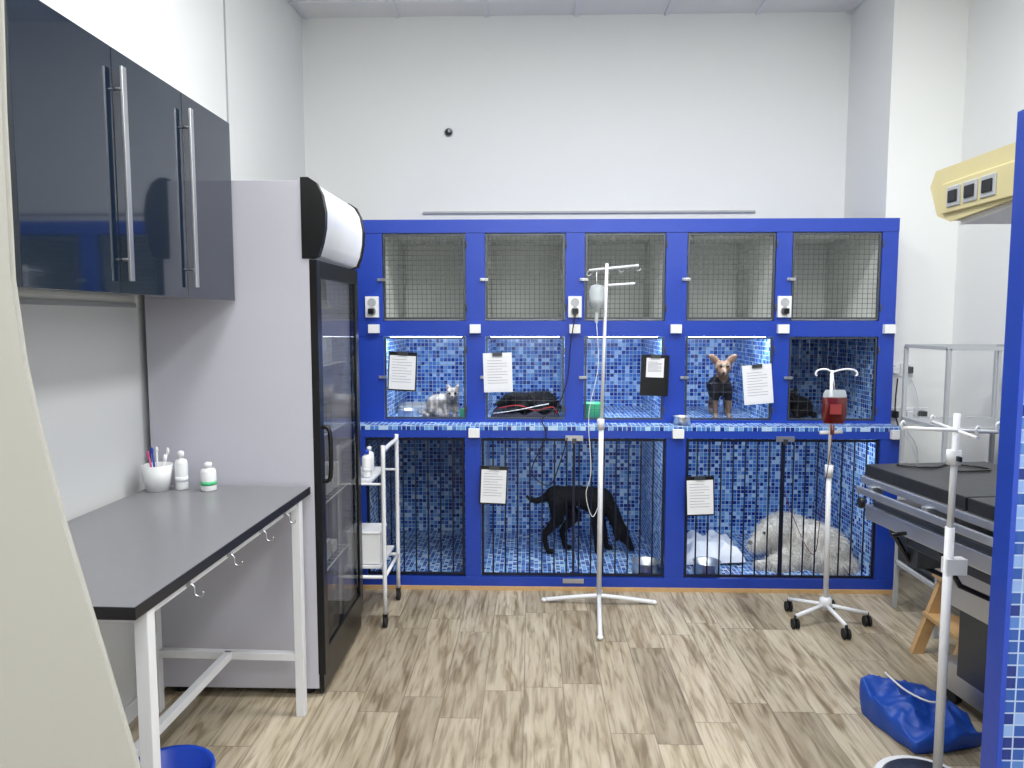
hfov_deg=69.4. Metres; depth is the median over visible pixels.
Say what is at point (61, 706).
screen panel
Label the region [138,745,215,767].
waste bin
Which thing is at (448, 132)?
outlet
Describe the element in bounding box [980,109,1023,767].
wall
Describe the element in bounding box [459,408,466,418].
cup
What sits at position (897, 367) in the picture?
wall socket
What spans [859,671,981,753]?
bag
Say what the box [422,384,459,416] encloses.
kitten
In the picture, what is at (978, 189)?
wall panel
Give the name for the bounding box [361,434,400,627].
trolley
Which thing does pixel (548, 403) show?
leash
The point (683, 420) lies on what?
pet bowl
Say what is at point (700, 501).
clipboard
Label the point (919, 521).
table
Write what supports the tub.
on the cage
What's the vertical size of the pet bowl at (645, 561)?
0.063 m
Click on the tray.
(421, 405)
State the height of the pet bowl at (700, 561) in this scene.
0.063 m
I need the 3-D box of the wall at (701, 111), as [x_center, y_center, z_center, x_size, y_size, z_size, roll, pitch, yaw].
[0.415,-0.687,5.151,3.870,3.582,0.100,0,5,2]
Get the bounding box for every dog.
[526,484,634,553]
[706,354,736,417]
[744,509,859,574]
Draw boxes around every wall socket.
[891,407,927,419]
[893,363,913,375]
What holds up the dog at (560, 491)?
on the cage
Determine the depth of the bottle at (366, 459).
3.75 m
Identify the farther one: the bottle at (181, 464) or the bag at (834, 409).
the bag at (834, 409)
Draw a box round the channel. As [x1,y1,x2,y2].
[423,210,754,213]
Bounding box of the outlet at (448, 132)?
[444,128,452,136]
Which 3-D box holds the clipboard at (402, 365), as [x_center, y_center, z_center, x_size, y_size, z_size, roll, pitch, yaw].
[-0.631,-0.072,4.254,0.176,0.233,0.014,0,5,2]
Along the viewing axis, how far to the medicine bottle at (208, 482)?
2.85 m
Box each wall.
[18,0,304,707]
[302,12,851,219]
[844,0,969,499]
[947,0,1023,464]
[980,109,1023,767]
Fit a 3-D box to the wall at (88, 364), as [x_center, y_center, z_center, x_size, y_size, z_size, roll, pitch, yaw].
[-1.566,-0.384,1.641,0.100,3.582,7.050,0,5,2]
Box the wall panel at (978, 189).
[930,142,1015,225]
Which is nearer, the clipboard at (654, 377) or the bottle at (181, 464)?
the bottle at (181, 464)
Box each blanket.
[491,406,559,416]
[687,529,744,564]
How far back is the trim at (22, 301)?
2.51 m
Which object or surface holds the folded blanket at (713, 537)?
in the cage
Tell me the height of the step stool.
0.387 m
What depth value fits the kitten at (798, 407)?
4.44 m
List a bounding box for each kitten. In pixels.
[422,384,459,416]
[789,387,817,417]
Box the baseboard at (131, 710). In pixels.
[124,687,165,724]
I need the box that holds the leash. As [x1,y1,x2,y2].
[493,403,557,413]
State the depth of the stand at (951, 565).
2.34 m
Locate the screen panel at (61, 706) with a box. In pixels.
[0,0,140,767]
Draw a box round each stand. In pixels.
[541,263,656,639]
[784,368,872,638]
[874,413,999,767]
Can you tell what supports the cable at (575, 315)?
attached to the cage
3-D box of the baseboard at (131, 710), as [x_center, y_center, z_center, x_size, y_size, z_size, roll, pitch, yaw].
[-1.508,1.366,1.790,0.015,0.070,7.050,0,5,2]
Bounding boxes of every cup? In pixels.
[141,447,172,491]
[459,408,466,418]
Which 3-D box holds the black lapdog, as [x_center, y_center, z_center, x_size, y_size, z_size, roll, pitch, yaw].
[0.096,0.117,4.490,0.449,0.171,0.259,-1,5,-16]
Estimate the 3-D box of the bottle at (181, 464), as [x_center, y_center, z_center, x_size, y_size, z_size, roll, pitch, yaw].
[-1.294,0.336,2.896,0.049,0.150,0.049,0,5,2]
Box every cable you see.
[531,315,575,485]
[894,378,918,570]
[897,463,991,471]
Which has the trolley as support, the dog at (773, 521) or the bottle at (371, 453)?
the bottle at (371, 453)
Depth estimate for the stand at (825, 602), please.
3.75 m
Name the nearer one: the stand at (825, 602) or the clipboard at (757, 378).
the stand at (825, 602)
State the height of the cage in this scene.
2.120 m
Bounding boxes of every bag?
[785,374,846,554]
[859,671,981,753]
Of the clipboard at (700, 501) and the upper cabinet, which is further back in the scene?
the clipboard at (700, 501)
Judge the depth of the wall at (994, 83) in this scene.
4.16 m
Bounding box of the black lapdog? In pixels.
[495,389,561,414]
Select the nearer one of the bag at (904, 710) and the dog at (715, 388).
the bag at (904, 710)
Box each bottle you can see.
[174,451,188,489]
[200,462,216,491]
[362,449,371,477]
[364,446,373,470]
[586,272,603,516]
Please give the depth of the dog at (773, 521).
4.41 m
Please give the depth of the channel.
5.04 m
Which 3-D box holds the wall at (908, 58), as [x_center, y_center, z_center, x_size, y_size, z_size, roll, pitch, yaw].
[2.506,-0.657,4.796,0.530,3.582,0.700,0,5,2]
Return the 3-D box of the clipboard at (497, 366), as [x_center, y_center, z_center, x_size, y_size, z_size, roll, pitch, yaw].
[-0.081,-0.066,4.240,0.172,0.231,0.014,0,5,2]
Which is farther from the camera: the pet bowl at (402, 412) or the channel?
the channel
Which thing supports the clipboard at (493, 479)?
attached to the cage
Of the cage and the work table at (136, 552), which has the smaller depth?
the work table at (136, 552)
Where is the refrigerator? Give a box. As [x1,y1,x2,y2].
[145,177,364,692]
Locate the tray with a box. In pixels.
[399,402,425,412]
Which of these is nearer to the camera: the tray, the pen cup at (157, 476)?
the pen cup at (157, 476)
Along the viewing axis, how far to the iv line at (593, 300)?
3.86 m
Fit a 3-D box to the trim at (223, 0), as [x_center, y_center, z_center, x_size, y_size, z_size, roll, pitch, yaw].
[-1.454,-1.625,3.762,0.004,1.450,0.015,0,5,2]
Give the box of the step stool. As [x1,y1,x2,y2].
[909,571,959,654]
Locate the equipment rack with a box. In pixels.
[892,344,1003,638]
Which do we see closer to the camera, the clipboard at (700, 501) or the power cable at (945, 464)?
the power cable at (945, 464)
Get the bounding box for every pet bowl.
[397,408,419,416]
[631,556,659,573]
[673,415,690,425]
[692,557,721,573]
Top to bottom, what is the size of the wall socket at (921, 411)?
0.080 m
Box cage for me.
[355,218,899,593]
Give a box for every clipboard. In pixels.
[387,351,416,391]
[479,465,507,504]
[483,352,512,391]
[640,354,669,395]
[685,476,714,515]
[742,363,773,404]
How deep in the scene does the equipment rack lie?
3.79 m
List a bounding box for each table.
[67,485,310,767]
[857,461,996,713]
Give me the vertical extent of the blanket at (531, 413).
0.048 m
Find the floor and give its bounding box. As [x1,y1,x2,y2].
[129,571,982,767]
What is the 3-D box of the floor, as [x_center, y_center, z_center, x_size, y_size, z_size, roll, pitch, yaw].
[0.534,1.445,1.742,4.300,0.080,7.250,0,5,2]
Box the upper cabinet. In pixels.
[4,0,234,300]
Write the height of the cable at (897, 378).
1.196 m
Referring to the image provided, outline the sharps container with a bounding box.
[362,523,386,563]
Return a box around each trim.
[19,298,136,307]
[223,0,228,122]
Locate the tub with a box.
[583,401,604,418]
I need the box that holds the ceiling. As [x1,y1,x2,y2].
[288,0,863,19]
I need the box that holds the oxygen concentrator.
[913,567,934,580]
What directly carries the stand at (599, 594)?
on the floor
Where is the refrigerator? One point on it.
(261, 386)
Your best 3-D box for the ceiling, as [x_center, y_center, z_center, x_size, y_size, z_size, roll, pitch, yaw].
[0.534,-2.201,1.427,4.300,0.100,7.250,0,5,2]

